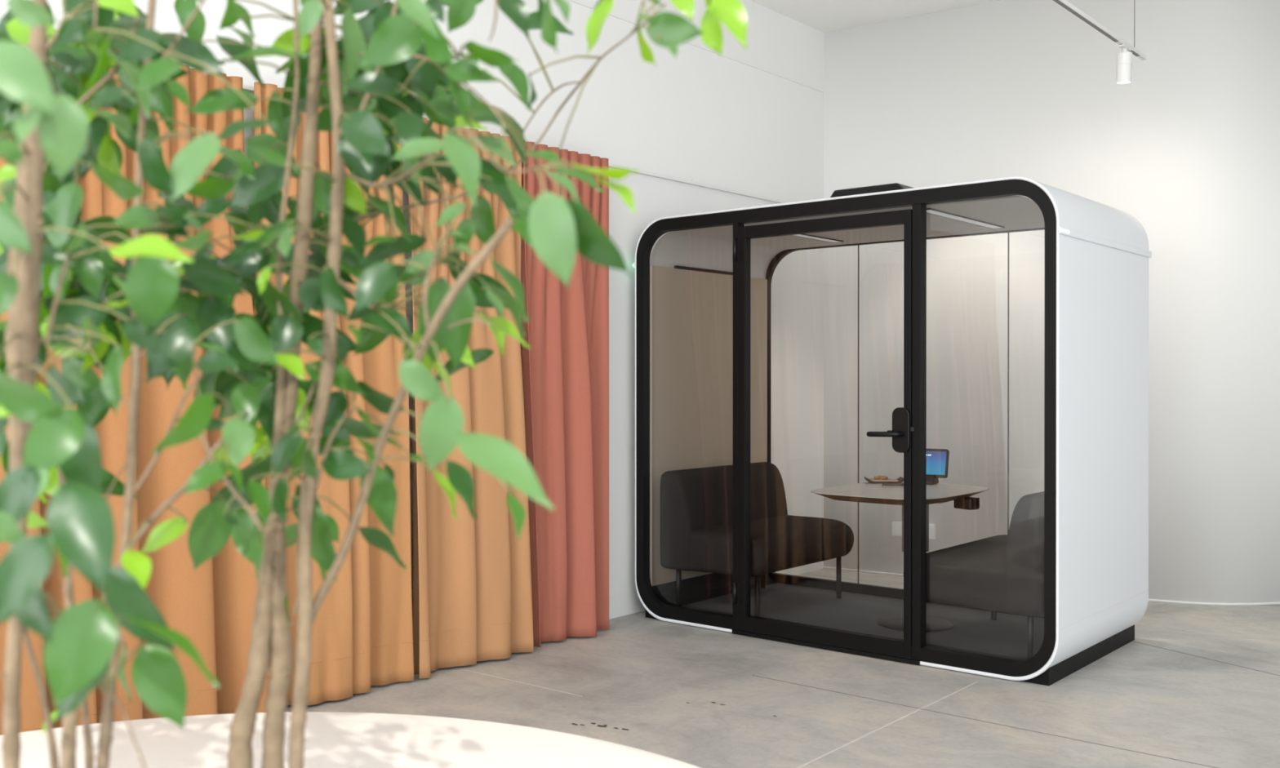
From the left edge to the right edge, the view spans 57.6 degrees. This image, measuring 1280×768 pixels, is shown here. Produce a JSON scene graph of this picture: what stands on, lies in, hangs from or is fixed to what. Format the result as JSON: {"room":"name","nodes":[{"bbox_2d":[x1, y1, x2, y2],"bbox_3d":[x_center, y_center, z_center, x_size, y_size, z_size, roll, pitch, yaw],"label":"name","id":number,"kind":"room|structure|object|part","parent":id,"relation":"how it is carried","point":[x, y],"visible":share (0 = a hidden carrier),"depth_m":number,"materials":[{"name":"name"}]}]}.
{"room":"office","nodes":[
{"label":"office","id":0,"kind":"room"},
{"bbox_2d":[0,0,823,619],"bbox_3d":[-0.640,-0.566,5.909,0.200,3.690,13.900,0,0,40],"label":"wall","id":1,"kind":"structure","parent":0,"point":[703,116],"depth_m":6.70,"materials":[{"name":"white paint"}]},
{"bbox_2d":[242,84,789,203],"bbox_3d":[-1.190,-1.189,5.076,0.025,0.036,6.920,0,0,40],"label":"track","id":2,"kind":"object","parent":1,"relation":"attached to","point":[248,88],"visible":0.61,"depth_m":6.84,"materials":[{"name":"white metal"}]},
{"bbox_2d":[0,65,270,735],"bbox_3d":[-2.160,0.049,3.640,0.260,2.450,2.178,0,0,40],"label":"curtain","id":3,"kind":"object","parent":2,"relation":"hanging from","point":[212,605],"visible":0.24,"depth_m":4.20,"materials":[{"name":"orange fabric"}]},
{"bbox_2d":[253,82,413,705],"bbox_3d":[-1.234,0.045,4.768,0.161,2.450,0.720,0,0,40],"label":"curtain","id":4,"kind":"object","parent":2,"relation":"hanging from","point":[362,630],"visible":0.38,"depth_m":4.80,"materials":[{"name":"orange fabric"}]},
{"bbox_2d":[408,117,533,678],"bbox_3d":[-0.766,0.044,5.322,0.166,2.450,0.710,0,0,40],"label":"curtain","id":5,"kind":"object","parent":2,"relation":"hanging from","point":[472,602],"visible":0.57,"depth_m":5.33,"materials":[{"name":"fabric"}]},
{"bbox_2d":[520,141,608,647],"bbox_3d":[-0.331,0.042,5.853,0.170,2.450,0.630,0,0,40],"label":"curtain","id":6,"kind":"object","parent":2,"relation":"hanging from","point":[565,368],"visible":0.81,"depth_m":5.84,"materials":[{"name":"pink fabric"}]},
{"bbox_2d":[568,0,824,92],"bbox_3d":[-1.817,-2.000,4.340,0.008,0.012,9.590,0,0,40],"label":"trim","id":7,"kind":"structure","parent":1,"relation":"attached to","point":[573,1],"depth_m":7.11,"materials":[{"name":"white paint"}]},
{"bbox_2d":[284,568,1279,767],"bbox_3d":[2.217,1.337,3.518,8.100,0.100,13.900,0,0,40],"label":"floor","id":8,"kind":"structure","parent":0,"point":[639,675],"depth_m":4.73,"materials":[{"name":"concrete"}]},
{"bbox_2d":[0,711,701,767],"bbox_3d":[-0.839,1.068,1.663,2.644,0.450,2.644,0,0,40],"label":"round table","id":9,"kind":"object","parent":8,"relation":"on","point":[332,740],"visible":0.81,"depth_m":2.70,"materials":[{"name":"white paint"}]},
{"bbox_2d":[0,0,306,767],"bbox_3d":[-0.544,0.146,1.230,0.370,1.394,0.799,0,0,-36],"label":"fig","id":10,"kind":"object","parent":9,"relation":"on","point":[60,283],"visible":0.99,"depth_m":1.13,"materials":[{"name":"green plant"}]},
{"bbox_2d":[164,0,747,767],"bbox_3d":[-0.266,0.132,1.384,0.882,1.422,0.502,0,0,40],"label":"fig","id":11,"kind":"object","parent":9,"relation":"on","point":[363,79],"visible":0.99,"depth_m":1.30,"materials":[{"name":"green plant"}]},
{"bbox_2d":[453,666,582,696],"bbox_3d":[-0.564,1.283,5.042,0.840,0.005,0.004,0,0,39],"label":"trim","id":12,"kind":"structure","parent":8,"relation":"on","point":[453,667],"depth_m":5.00,"materials":[{"name":"grey"}]},
{"bbox_2d":[571,702,776,730],"bbox_3d":[0.135,1.283,4.446,0.548,0.001,0.591,0,0,40],"label":"trim","id":13,"kind":"structure","parent":8,"relation":"on","point":[600,726],"depth_m":4.38,"materials":[{"name":"black"}]},
{"bbox_2d":[795,681,977,767],"bbox_3d":[0.939,1.285,4.394,0.008,0.005,1.600,0,0,40],"label":"trim","id":14,"kind":"structure","parent":8,"relation":"on","point":[821,756],"depth_m":4.35,"materials":[{"name":"grey"}]},
{"bbox_2d":[632,176,1151,685],"bbox_3d":[1.237,0.137,6.075,2.350,2.283,1.326,0,0,40],"label":"pod","id":15,"kind":"object","parent":8,"relation":"on","point":[703,280],"visible":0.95,"depth_m":5.67,"materials":[{"name":"white laminate"}]},
{"bbox_3d":[0.425,0.228,6.812,0.010,1.755,1.129,0,0,40],"label":"wall panel","id":16,"kind":"part","parent":15,"relation":"part of","materials":[{"name":"beige fabric"}]},
{"bbox_3d":[0.452,1.170,6.792,0.084,0.124,1.129,0,0,40],"label":"skirting","id":17,"kind":"part","parent":15,"relation":"part of","materials":[{"name":"rubber"}]},
{"bbox_3d":[0.504,0.213,5.970,0.030,2.070,0.059,0,0,40],"label":"door post","id":18,"kind":"part","parent":15,"relation":"part of","materials":[{"name":"black metal"}]},
{"bbox_2d":[660,462,853,617],"bbox_3d":[0.675,0.852,6.540,0.682,0.755,1.000,0,0,40],"label":"sofa","id":19,"kind":"object","parent":15,"relation":"on","point":[696,504],"visible":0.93,"depth_m":6.33,"materials":[{"name":"fabric"}]},
{"bbox_3d":[0.213,1.103,6.387,0.029,0.253,0.029,0,0,40],"label":"leg","id":20,"kind":"part","parent":19,"relation":"part of","materials":[{"name":"black metal"}]},
{"bbox_3d":[0.502,0.742,6.684,0.231,0.536,1.000,0,0,40],"label":"backrest","id":21,"kind":"part","parent":19,"relation":"part of","materials":[{"name":"fabric"}]},
{"bbox_3d":[0.611,1.105,6.053,0.029,0.253,0.029,0,0,40],"label":"leg","id":22,"kind":"part","parent":19,"relation":"part of","materials":[{"name":"black metal"}]},
{"bbox_3d":[0.743,1.101,7.019,0.029,0.253,0.029,0,0,40],"label":"leg","id":23,"kind":"part","parent":19,"relation":"part of","materials":[{"name":"black metal"}]},
{"bbox_3d":[0.720,0.896,6.502,0.565,0.229,0.976,0,0,40],"label":"seat","id":24,"kind":"part","parent":19,"relation":"part of","materials":[{"name":"fabric"}]},
{"bbox_3d":[1.141,1.103,6.684,0.029,0.253,0.029,0,0,40],"label":"leg","id":25,"kind":"part","parent":19,"relation":"part of","materials":[{"name":"black metal"}]},
{"bbox_2d":[791,234,843,243],"bbox_3d":[0.868,-0.820,6.392,0.068,0.006,0.860,0,0,40],"label":"strip light","id":26,"kind":"object","parent":15,"relation":"attached to","point":[814,237],"depth_m":6.53,"materials":[{"name":"white plastic"}]},
{"bbox_3d":[0.881,0.229,5.641,0.967,2.054,0.050,0,0,40],"label":"door","id":27,"kind":"part","parent":15,"relation":"part of","materials":[{"name":"black"}]},
{"bbox_3d":[1.125,0.230,5.343,0.160,0.028,0.061,0,0,40],"label":"handle","id":28,"kind":"part","parent":15,"relation":"part of","materials":[{"name":"black plastic"}]},
{"bbox_2d":[810,481,988,632],"bbox_3d":[1.333,0.884,5.923,0.714,0.694,0.900,0,0,40],"label":"meeting table","id":29,"kind":"object","parent":15,"relation":"on","point":[865,492],"visible":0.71,"depth_m":5.81,"materials":[{"name":"brown wood"}]},
{"bbox_2d":[864,476,903,483],"bbox_3d":[1.325,0.521,6.326,0.196,0.029,0.120,0,0,4],"label":"tray","id":30,"kind":"object","parent":29,"relation":"on","point":[900,480],"visible":0.95,"depth_m":6.28,"materials":[{"name":"brown wood"}]},
{"bbox_2d":[874,475,888,479],"bbox_3d":[1.310,0.507,6.328,0.076,0.022,0.056,0,0,23],"label":"pastry","id":31,"kind":"object","parent":30,"relation":"on","point":[882,477],"visible":1,"depth_m":6.31,"materials":[{"name":"brown food"}]},
{"bbox_2d":[881,483,903,487],"bbox_3d":[1.376,0.533,6.114,0.204,0.008,0.144,0,0,11],"label":"notebook","id":32,"kind":"object","parent":29,"relation":"on","point":[884,485],"visible":0.64,"depth_m":6.09,"materials":[{"name":"white paper"}]},
{"bbox_3d":[1.407,1.224,5.959,0.380,0.014,0.380,0,0,40],"label":"foot plate","id":33,"kind":"part","parent":29,"relation":"part of","materials":[{"name":"black metal"}]},
{"bbox_2d":[926,448,949,484],"bbox_3d":[1.538,0.443,6.265,0.230,0.187,0.120,0,0,30],"label":"tablet","id":34,"kind":"object","parent":29,"relation":"on","point":[937,460],"visible":0.48,"depth_m":6.24,"materials":[{"name":"blue plastic"}]},
{"bbox_2d":[970,497,979,508],"bbox_3d":[1.662,0.590,5.774,0.020,0.050,0.058,0,0,40],"label":"socket","id":35,"kind":"object","parent":29,"relation":"attached to","point":[975,502],"depth_m":5.77,"materials":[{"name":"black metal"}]},
{"bbox_2d":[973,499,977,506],"bbox_3d":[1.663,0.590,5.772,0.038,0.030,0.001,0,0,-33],"label":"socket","id":36,"kind":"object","parent":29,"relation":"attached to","point":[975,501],"depth_m":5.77,"materials":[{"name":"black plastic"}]},
{"bbox_3d":[1.217,0.211,5.357,0.087,0.207,0.082,0,0,40],"label":"lock plate","id":37,"kind":"part","parent":15,"relation":"part of","materials":[{"name":"black plastic"}]},
{"bbox_3d":[1.640,0.184,6.556,2.305,2.140,0.037,0,0,40],"label":"frame","id":38,"kind":"part","parent":15,"relation":"part of","materials":[{"name":"black metal"}]},
{"bbox_3d":[1.276,0.215,5.323,0.043,2.070,0.059,0,0,40],"label":"door post","id":39,"kind":"part","parent":15,"relation":"part of","materials":[{"name":"black metal"}]},
{"bbox_2d":[926,208,1004,229],"bbox_3d":[1.604,-0.818,5.775,0.068,0.006,0.860,0,0,40],"label":"strip light","id":40,"kind":"object","parent":15,"relation":"attached to","point":[935,211],"depth_m":5.75,"materials":[{"name":"white plastic"}]},
{"bbox_2d":[902,491,1044,659],"bbox_3d":[1.789,0.855,5.605,0.682,0.755,1.000,0,0,40],"label":"sofa","id":41,"kind":"object","parent":15,"relation":"on","point":[1002,573],"visible":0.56,"depth_m":5.14,"materials":[{"name":"fabric"}]},
{"bbox_3d":[1.744,0.898,5.643,0.565,0.229,0.976,0,0,40],"label":"seat","id":42,"kind":"part","parent":41,"relation":"part of","materials":[{"name":"fabric"}]},
{"bbox_3d":[1.850,1.105,6.090,0.029,0.253,0.029,0,0,40],"label":"leg","id":43,"kind":"part","parent":41,"relation":"part of","materials":[{"name":"black metal"}]},
{"bbox_3d":[1.978,0.746,5.446,0.189,0.536,1.000,0,0,40],"label":"backrest","id":44,"kind":"part","parent":41,"relation":"part of","materials":[{"name":"fabric"}]},
{"bbox_3d":[1.718,1.108,5.124,0.029,0.253,0.029,0,0,40],"label":"leg","id":45,"kind":"part","parent":41,"relation":"part of","materials":[{"name":"black metal"}]},
{"bbox_2d":[1061,228,1069,233],"bbox_3d":[1.794,-0.645,4.910,0.002,0.010,0.091,0,0,40],"label":"light","id":46,"kind":"object","parent":15,"relation":"attached to","point":[1063,230],"depth_m":4.91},
{"bbox_3d":[2.156,-0.647,5.352,0.011,0.032,1.249,0,0,40],"label":"rail","id":47,"kind":"part","parent":15,"relation":"part of","materials":[{"name":"white laminate"}]},
{"bbox_2d":[751,675,1217,767],"bbox_3d":[2.132,1.287,3.727,4.300,0.005,0.005,0,0,40],"label":"trim","id":48,"kind":"structure","parent":8,"relation":"on","point":[752,675],"depth_m":4.37,"materials":[{"name":"grey"}]},
{"bbox_2d":[1132,640,1279,675],"bbox_3d":[2.969,1.284,4.819,0.006,0.005,2.819,0,0,-28],"label":"trim","id":49,"kind":"structure","parent":8,"relation":"on","point":[1132,641],"depth_m":5.41,"materials":[{"name":"grey"}]},
{"bbox_2d":[749,0,999,33],"bbox_3d":[2.294,-2.463,3.441,7.900,0.120,13.900,0,0,40],"label":"ceiling","id":50,"kind":"structure","parent":0,"point":[824,16],"depth_m":7.53,"materials":[{"name":"white paint"}]},
{"bbox_2d":[1053,0,1146,60],"bbox_3d":[1.013,-2.063,4.210,0.024,0.686,5.230,0,0,40],"label":"ceiling track","id":51,"kind":"object","parent":50,"relation":"hanging from","point":[1065,4],"visible":0.99,"depth_m":5.67,"materials":[{"name":"white metal"}]},
{"bbox_2d":[1115,44,1132,84],"bbox_3d":[2.480,-1.634,5.963,0.076,0.182,0.121,0,0,17],"label":"spotlight","id":52,"kind":"object","parent":51,"relation":"attached to","point":[1124,59],"visible":1,"depth_m":5.94,"materials":[{"name":"white metal"}]},
{"bbox_2d":[823,0,1279,603],"bbox_3d":[3.993,-0.573,7.771,5.219,3.690,1.897,0,0,-12],"label":"wall","id":53,"kind":"structure","parent":0,"point":[1188,148],"depth_m":7.10,"materials":[{"name":"white paint"}]},
{"bbox_2d":[891,521,902,536],"bbox_3d":[1.718,0.962,7.746,0.072,0.094,0.041,0,0,40],"label":"wall socket","id":54,"kind":"object","parent":53,"relation":"attached to","point":[896,528],"depth_m":7.73,"materials":[{"name":"white plastic"}]},
{"bbox_2d":[928,524,936,539],"bbox_3d":[1.915,0.961,7.581,0.046,0.097,0.041,0,0,40],"label":"wall socket","id":55,"kind":"object","parent":53,"relation":"attached to","point":[932,528],"depth_m":7.57,"materials":[{"name":"white plastic"}]},
{"bbox_2d":[823,566,1279,605],"bbox_3d":[4.001,1.266,7.702,5.224,0.014,1.765,0,0,-12],"label":"baseboard","id":56,"kind":"structure","parent":53,"relation":"attached to","point":[824,567],"depth_m":6.76,"materials":[{"name":"white wood"}]}
]}

